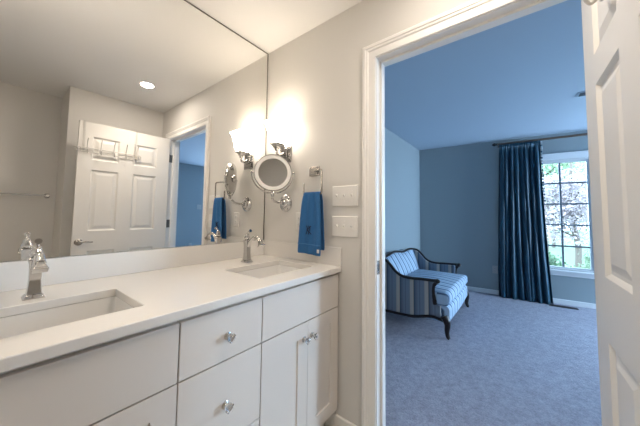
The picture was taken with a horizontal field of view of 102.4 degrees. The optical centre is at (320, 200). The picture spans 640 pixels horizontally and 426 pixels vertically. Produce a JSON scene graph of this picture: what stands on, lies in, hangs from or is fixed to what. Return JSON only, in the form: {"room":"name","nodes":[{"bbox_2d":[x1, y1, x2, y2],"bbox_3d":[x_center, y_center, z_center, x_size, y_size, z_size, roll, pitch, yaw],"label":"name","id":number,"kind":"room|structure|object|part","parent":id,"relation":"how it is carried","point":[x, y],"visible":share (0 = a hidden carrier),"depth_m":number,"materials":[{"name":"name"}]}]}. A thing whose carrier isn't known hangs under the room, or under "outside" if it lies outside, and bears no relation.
{"room":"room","nodes":[
{"label":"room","id":0,"kind":"room"},
{"bbox_2d":[9,128,419,261],"bbox_3d":[-0.207,0.133,2.222,0.130,2.486,6.750,-2,-4,38],"label":"wall","id":1,"kind":"structure","parent":0,"point":[402,167],"depth_m":4.01,"materials":[{"name":"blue paint"}]},
{"bbox_2d":[0,240,263,291],"bbox_3d":[-0.854,0.304,1.319,0.017,0.105,1.424,-2,-4,38],"label":"backsplash","id":2,"kind":"structure","parent":1,"relation":"attached to","point":[14,274],"depth_m":1.19,"materials":[{"name":"white stone"}]},
{"bbox_2d":[0,0,267,261],"bbox_3d":[-0.848,-0.457,1.369,0.006,1.416,1.437,-2,-4,38],"label":"wall mirror","id":3,"kind":"object","parent":1,"relation":"attached to","point":[126,125],"visible":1,"depth_m":1.24,"materials":[{"name":"clear glass"}]},
{"bbox_2d":[186,0,362,53],"bbox_3d":[-0.405,-1.292,0.028,2.585,0.100,3.100,-2,-4,38],"label":"ceiling","id":4,"kind":"structure","parent":0,"point":[269,25],"depth_m":1.60,"materials":[{"name":"white paint"}]},
{"bbox_2d":[297,191,324,255],"bbox_3d":[-0.054,0.134,1.537,0.172,0.373,0.056,-2,-4,38],"label":"hand towel","id":5,"kind":"object","parent":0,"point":[311,226],"visible":1,"depth_m":1.52,"materials":[{"name":"blue fabric"}]},
{"bbox_2d":[264,0,471,425],"bbox_3d":[0.561,0.058,1.213,2.585,2.436,0.095,-2,-4,38],"label":"wall","id":6,"kind":"structure","parent":0,"point":[315,78],"depth_m":1.54,"materials":[{"name":"white paint"}]},
{"bbox_2d":[250,154,294,211],"bbox_3d":[-0.299,-0.116,1.675,0.190,0.372,0.249,-2,-4,38],"label":"makeup mirror","id":7,"kind":"object","parent":6,"relation":"attached to","point":[272,172],"visible":1,"depth_m":1.66,"materials":[{"name":"silver metal"}]},
{"bbox_2d":[258,159,286,186],"bbox_3d":[-0.305,-0.181,1.664,0.184,0.184,0.013,1,-3,-12],"label":"mirror glass","id":8,"kind":"object","parent":7,"relation":"attached to","point":[271,172],"depth_m":1.66,"materials":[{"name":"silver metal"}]},
{"bbox_3d":[-0.287,0.004,1.710,0.024,0.047,0.112,-2,-4,34],"label":"swing arm","id":9,"kind":"part","parent":7,"relation":"part of","materials":[{"name":"silver metal"}]},
{"bbox_2d":[264,117,291,161],"bbox_3d":[-0.291,-0.402,1.754,0.132,0.274,0.144,-2,-4,38],"label":"wall sconce","id":10,"kind":"object","parent":6,"relation":"attached to","point":[277,127],"visible":0.91,"depth_m":1.73,"materials":[{"name":"white glass"}]},
{"bbox_3d":[-0.294,-0.463,1.752,0.132,0.152,0.132,-2,-4,38],"label":"lamp shade","id":11,"kind":"part","parent":10,"relation":"part of","materials":[{"name":"white glass"}]},
{"bbox_2d":[296,212,300,230],"bbox_3d":[-0.136,0.138,1.683,0.071,0.119,0.009,-2,-4,38],"label":"wall outlet","id":12,"kind":"object","parent":6,"relation":"attached to","point":[297,213],"visible":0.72,"depth_m":1.69,"materials":[{"name":"white plastic"}]},
{"bbox_2d":[303,166,322,194],"bbox_3d":[-0.028,-0.124,1.578,0.151,0.187,0.070,-2,-4,38],"label":"towel ring","id":13,"kind":"object","parent":6,"relation":"attached to","point":[313,171],"visible":0.94,"depth_m":1.60,"materials":[{"name":"silver metal"}]},
{"bbox_2d":[325,413,356,425],"bbox_3d":[0.125,1.237,1.404,0.245,0.094,0.014,-2,-4,38],"label":"baseboard","id":14,"kind":"structure","parent":6,"relation":"attached to","point":[334,419],"depth_m":1.42,"materials":[{"name":"white paint"}]},
{"bbox_2d":[332,216,357,237],"bbox_3d":[0.135,0.148,1.466,0.173,0.119,0.018,-2,-4,38],"label":"switch plate","id":15,"kind":"object","parent":6,"relation":"attached to","point":[342,226],"visible":1,"depth_m":1.46,"materials":[{"name":"white plastic"}]},
{"bbox_2d":[332,185,357,205],"bbox_3d":[0.137,-0.027,1.476,0.173,0.119,0.018,-2,-4,38],"label":"switch plate","id":16,"kind":"object","parent":6,"relation":"attached to","point":[342,195],"visible":1,"depth_m":1.47,"materials":[{"name":"white plastic"}]},
{"bbox_2d":[362,0,518,425],"bbox_3d":[0.615,0.201,1.086,0.979,2.138,0.022,-2,-4,38],"label":"trim","id":17,"kind":"structure","parent":6,"relation":"attached to","point":[472,9],"depth_m":1.34,"materials":[{"name":"white paint"}]},
{"bbox_2d":[376,0,565,425],"bbox_3d":[0.654,0.233,1.135,0.865,2.081,0.106,-2,-4,38],"label":"trim","id":18,"kind":"structure","parent":6,"relation":"attached to","point":[520,8],"depth_m":1.34,"materials":[{"name":"white paint"}]},
{"bbox_3d":[0.307,0.352,1.355,0.002,0.070,0.030,-2,-4,38],"label":"strike plate","id":19,"kind":"part","parent":18,"relation":"part of","materials":[{"name":"silver metal"}]},
{"bbox_2d":[581,0,639,425],"bbox_3d":[0.706,0.206,0.554,0.155,2.045,0.821,-2,-4,37],"label":"door","id":20,"kind":"structure","parent":6,"relation":"in","point":[611,28],"depth_m":0.67,"materials":[{"name":"white paint"}]},
{"bbox_2d":[583,0,602,5],"bbox_3d":[0.591,-0.671,0.481,0.093,0.311,0.518,-2,-4,37],"label":"hook rack","id":21,"kind":"object","parent":20,"relation":"hanging from","point":[586,2],"visible":1,"depth_m":0.67,"materials":[{"name":"grey metal"}]},
{"bbox_2d":[385,0,586,149],"bbox_3d":[3.001,-1.127,2.190,5.300,0.100,4.295,-2,-4,38],"label":"ceiling","id":22,"kind":"structure","parent":0,"point":[522,77],"depth_m":2.42,"materials":[{"name":"blue paint"}]},
{"bbox_2d":[576,91,585,96],"bbox_3d":[2.684,-1.057,2.480,0.300,0.011,0.110,-2,-4,38],"label":"ceiling vent","id":23,"kind":"object","parent":22,"relation":"in","point":[583,93],"visible":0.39,"depth_m":2.55,"materials":[{"name":"white metal"}]},
{"bbox_2d":[385,290,601,425],"bbox_3d":[2.939,1.408,2.002,5.300,0.088,4.400,-2,-4,38],"label":"floor","id":24,"kind":"structure","parent":0,"point":[505,361],"depth_m":2.08,"materials":[{"name":"grey carpet"}]},
{"bbox_2d":[385,248,468,339],"bbox_3d":[1.306,1.048,3.274,0.864,0.740,1.238,-2,-4,38],"label":"armchair","id":25,"kind":"object","parent":24,"relation":"on","point":[416,285],"visible":0.94,"depth_m":2.88,"materials":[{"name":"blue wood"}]},
{"bbox_3d":[1.082,1.000,3.451,0.210,0.576,1.096,-2,-4,38],"label":"backrest","id":26,"kind":"part","parent":25,"relation":"part of","materials":[{"name":"fabric"}]},
{"bbox_3d":[0.940,0.961,2.847,0.730,0.561,0.050,-2,-4,38],"label":"arm panel","id":27,"kind":"part","parent":25,"relation":"part of","materials":[{"name":"fabric"}]},
{"bbox_3d":[0.947,1.229,2.805,0.779,0.079,0.027,-2,-4,38],"label":"rail","id":28,"kind":"part","parent":25,"relation":"part of","materials":[{"name":"black wood"}]},
{"bbox_3d":[1.288,0.786,3.305,0.734,0.213,1.210,-2,-4,38],"label":"rail","id":29,"kind":"part","parent":25,"relation":"part of","materials":[{"name":"black wood"}]},
{"bbox_3d":[1.634,1.020,3.737,0.730,0.561,0.050,-2,-4,38],"label":"arm panel","id":30,"kind":"part","parent":25,"relation":"part of","materials":[{"name":"fabric"}]},
{"bbox_3d":[1.176,0.949,2.645,0.060,0.235,0.044,-2,-4,38],"label":"arm post","id":31,"kind":"part","parent":25,"relation":"part of","materials":[{"name":"black wood"}]},
{"bbox_2d":[407,269,466,301],"bbox_3d":[1.402,1.022,3.201,0.622,0.158,1.050,-2,-4,38],"label":"seat cushion","id":32,"kind":"object","parent":25,"relation":"on","point":[452,284],"depth_m":3.15,"materials":[{"name":"fabric"}]},
{"bbox_2d":[437,292,449,305],"bbox_3d":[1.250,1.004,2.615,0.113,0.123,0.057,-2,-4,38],"label":"seat cushion","id":33,"kind":"object","parent":25,"relation":"on","point":[443,299],"depth_m":2.60,"materials":[{"name":"fabric"}]},
{"bbox_3d":[1.250,1.260,2.562,0.087,0.235,0.072,-2,-4,38],"label":"leg","id":34,"kind":"part","parent":25,"relation":"part of","materials":[{"name":"black wood"}]},
{"bbox_3d":[1.966,1.321,3.481,0.087,0.235,0.072,-2,-4,38],"label":"leg","id":35,"kind":"part","parent":25,"relation":"part of","materials":[{"name":"black wood"}]},
{"bbox_2d":[549,304,578,309],"bbox_3d":[3.324,1.452,3.521,0.300,0.008,0.090,-1,-4,33],"label":"floor vent","id":36,"kind":"object","parent":24,"relation":"in","point":[574,308],"visible":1,"depth_m":3.51,"materials":[{"name":"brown metal"}]},
{"bbox_2d":[419,130,595,303],"bbox_3d":[4.044,0.249,3.364,5.400,2.486,0.186,-1,-4,33],"label":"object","id":37,"kind":"structure","parent":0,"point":[459,185],"depth_m":4.30,"materials":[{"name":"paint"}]},
{"bbox_2d":[492,266,497,273],"bbox_3d":[2.768,1.095,4.076,0.071,0.119,0.009,-1,-4,33],"label":"wall outlet","id":38,"kind":"object","parent":37,"relation":"attached to","point":[494,268],"visible":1,"depth_m":4.07,"materials":[{"name":"grey plastic"}]},
{"bbox_2d":[467,286,595,308],"bbox_3d":[3.903,1.416,3.315,4.934,0.070,0.017,-1,-4,33],"label":"baseboard","id":39,"kind":"structure","parent":37,"relation":"attached to","point":[482,290],"depth_m":3.63,"materials":[{"name":"white paint"}]},
{"bbox_2d":[492,133,587,147],"bbox_3d":[3.661,-0.906,3.554,2.152,0.060,0.131,-1,-4,33],"label":"curtain rod","id":40,"kind":"object","parent":37,"relation":"attached to","point":[582,134],"visible":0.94,"depth_m":3.76,"materials":[{"name":"brown metal"}]},
{"bbox_2d":[498,140,552,304],"bbox_3d":[3.017,0.295,3.842,0.630,2.341,0.119,-1,-4,33],"label":"curtain","id":41,"kind":"object","parent":40,"relation":"hanging from","point":[523,257],"visible":1,"depth_m":3.82,"materials":[{"name":"blue fabric"}]},
{"bbox_2d":[541,150,593,272],"bbox_3d":[3.790,0.144,3.549,1.555,1.680,0.164,-1,-4,33],"label":"window","id":42,"kind":"structure","parent":37,"relation":"attached to","point":[586,159],"depth_m":3.65,"materials":[{"name":"grey paint"}]},
{"bbox_3d":[-0.434,1.240,-0.119,2.585,0.100,3.100,-2,-4,38],"label":"floor","id":43,"kind":"structure","parent":0,"visible":0},
{"bbox_2d":[0,321,178,425],"bbox_3d":[-0.850,0.793,0.735,0.697,0.879,0.556,-2,-4,38],"label":"base cabinet","id":44,"kind":"object","parent":43,"relation":"on","point":[130,380],"visible":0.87,"depth_m":0.64,"materials":[{"name":"beige paint"}]},
{"bbox_3d":[-0.527,0.825,0.657,0.019,0.555,0.275,-2,-4,38],"label":"door","id":45,"kind":"part","parent":44,"relation":"part of","materials":[{"name":"beige paint"}]},
{"bbox_2d":[0,240,341,373],"bbox_3d":[-0.588,0.310,1.118,0.683,0.135,1.436,-2,-4,38],"label":"countertop","id":46,"kind":"structure","parent":44,"relation":"on","point":[163,286],"depth_m":1.01,"materials":[{"name":"white stone"}]},
{"bbox_2d":[21,238,48,300],"bbox_3d":[-0.922,0.227,0.840,0.176,0.201,0.053,-2,-4,38],"label":"faucet","id":47,"kind":"object","parent":46,"relation":"on","point":[37,264],"visible":1,"depth_m":0.86,"materials":[{"name":"silver metal"}]},
{"bbox_3d":[-0.972,0.175,0.882,0.036,0.036,0.036,-2,-4,38],"label":"handle","id":48,"kind":"part","parent":47,"relation":"part of","materials":[{"name":"silver metal"}]},
{"bbox_3d":[-0.918,0.200,0.839,0.130,0.072,0.025,-2,-4,38],"label":"spout","id":49,"kind":"part","parent":47,"relation":"part of","materials":[{"name":"silver metal"}]},
{"bbox_3d":[-0.960,0.146,0.875,0.041,0.036,0.019,-2,-4,38],"label":"lever","id":50,"kind":"part","parent":47,"relation":"part of","materials":[{"name":"silver metal"}]},
{"bbox_2d":[0,296,132,338],"bbox_3d":[-0.795,0.418,0.741,0.337,0.128,0.439,-2,-4,38],"label":"sink","id":51,"kind":"object","parent":46,"relation":"in","point":[14,325],"visible":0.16,"depth_m":0.87,"materials":[{"name":"white ceramic"}]},
{"bbox_2d":[241,229,264,262],"bbox_3d":[-0.399,0.274,1.540,0.176,0.201,0.053,-2,-4,38],"label":"faucet","id":52,"kind":"object","parent":46,"relation":"on","point":[247,243],"visible":1,"depth_m":1.56,"materials":[{"name":"silver metal"}]},
{"bbox_3d":[-0.395,0.247,1.539,0.130,0.072,0.025,-2,-4,38],"label":"spout","id":53,"kind":"part","parent":52,"relation":"part of","materials":[{"name":"silver metal"}]},
{"bbox_2d":[237,264,300,278],"bbox_3d":[-0.273,0.463,1.411,0.337,0.128,0.434,-2,-4,38],"label":"sink","id":54,"kind":"object","parent":46,"relation":"in","point":[268,271],"visible":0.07,"depth_m":1.58,"materials":[{"name":"white ceramic"}]},
{"bbox_2d":[175,296,261,425],"bbox_3d":[-0.581,0.817,1.080,0.697,0.879,0.318,-2,-4,38],"label":"base cabinet","id":55,"kind":"object","parent":43,"relation":"on","point":[218,383],"visible":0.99,"depth_m":0.89,"materials":[{"name":"beige paint"}]},
{"bbox_3d":[-0.341,0.703,0.901,0.019,0.279,0.315,-2,-4,38],"label":"drawer","id":56,"kind":"part","parent":55,"relation":"part of","materials":[{"name":"beige paint"}]},
{"bbox_3d":[-0.339,0.471,0.914,0.019,0.176,0.315,-2,-4,38],"label":"drawer","id":57,"kind":"part","parent":55,"relation":"part of","materials":[{"name":"beige paint"}]},
{"bbox_3d":[-0.324,0.712,0.892,0.019,0.027,0.027,-2,-4,38],"label":"knob","id":58,"kind":"part","parent":55,"relation":"part of","materials":[{"name":"silver metal"}]},
{"bbox_3d":[-0.321,0.479,0.905,0.019,0.027,0.027,-2,-4,38],"label":"knob","id":59,"kind":"part","parent":55,"relation":"part of","materials":[{"name":"silver metal"}]},
{"bbox_3d":[-0.344,0.983,0.884,0.019,0.272,0.315,-2,-4,38],"label":"drawer","id":60,"kind":"part","parent":55,"relation":"part of","materials":[{"name":"beige paint"}]},
{"bbox_2d":[259,273,337,425],"bbox_3d":[-0.312,0.840,1.424,0.697,0.879,0.553,-2,-4,38],"label":"base cabinet","id":61,"kind":"object","parent":43,"relation":"on","point":[299,343],"visible":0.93,"depth_m":1.20,"materials":[{"name":"beige paint"}]},
{"bbox_3d":[-0.157,0.857,1.131,0.019,0.555,0.282,-2,-4,38],"label":"door","id":62,"kind":"part","parent":61,"relation":"part of","materials":[{"name":"beige paint"}]},
{"bbox_3d":[0.011,0.871,1.346,0.019,0.555,0.259,-2,-4,38],"label":"door","id":63,"kind":"part","parent":61,"relation":"part of","materials":[{"name":"beige paint"}]},
{"bbox_3d":[1.625,0.052,0.450,5.200,2.486,0.010,-2,-4,38],"label":"wall","id":64,"kind":"structure","parent":0,"visible":0},
{"bbox_2d":[388,0,566,65],"bbox_3d":[0.694,0.208,1.187,0.979,2.138,0.022,-2,-4,38],"label":"trim","id":65,"kind":"structure","parent":64,"relation":"attached to","point":[566,0],"depth_m":1.19,"materials":[{"name":"white paint"}]},
{"label":"outside","id":66,"kind":"structure","parent":0,"visible":0},
{"bbox_2d":[548,230,589,267],"bbox_3d":[23.342,3.726,24.160,70.000,0.100,55.400,-2,-4,38],"label":"lawn","id":67,"kind":"structure","parent":66,"point":[569,252],"depth_m":15.66,"materials":[{"name":"green plant"}]},
{"bbox_2d":[548,250,565,265],"bbox_3d":[5.276,1.652,6.162,1.191,1.199,1.161,-2,-4,38],"label":"shrub","id":68,"kind":"object","parent":67,"relation":"on","point":[551,259],"visible":0.06,"depth_m":6.01,"materials":[{"name":"green plant"}]},
{"bbox_2d":[541,161,585,254],"bbox_3d":[9.126,0.030,10.512,2.884,5.391,3.670,1,-3,-8],"label":"maple tree","id":69,"kind":"object","parent":67,"relation":"on","point":[565,166],"visible":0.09,"depth_m":9.92,"materials":[{"name":"brown plant"}]},
{"bbox_2d":[542,162,588,267],"bbox_3d":[7.753,0.610,7.694,2.592,3.871,2.543,1,-3,-4],"label":"tree","id":70,"kind":"object","parent":67,"relation":"on","point":[573,214],"visible":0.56,"depth_m":7.68,"materials":[{"name":"brown plant"}]},
{"bbox_2d":[544,162,586,189],"bbox_3d":[13.054,-0.121,12.277,4.144,5.988,4.478,1,-3,-6],"label":"maple tree","id":71,"kind":"object","parent":67,"relation":"on","point":[579,162],"visible":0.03,"depth_m":12.48,"materials":[{"name":"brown plant"}]},
{"bbox_2d":[543,165,588,247],"bbox_3d":[16.093,-0.164,17.613,7.446,6.761,5.878,-2,-4,38],"label":"oak tree","id":72,"kind":"object","parent":67,"relation":"on","point":[586,229],"visible":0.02,"depth_m":17.47,"materials":[{"name":"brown plant"}]},
{"bbox_2d":[566,250,589,268],"bbox_3d":[6.463,1.702,5.854,1.274,1.130,1.192,-2,-4,38],"label":"shrub","id":73,"kind":"object","parent":67,"relation":"on","point":[587,258],"visible":0.04,"depth_m":6.12,"materials":[{"name":"green plant"}]}
]}

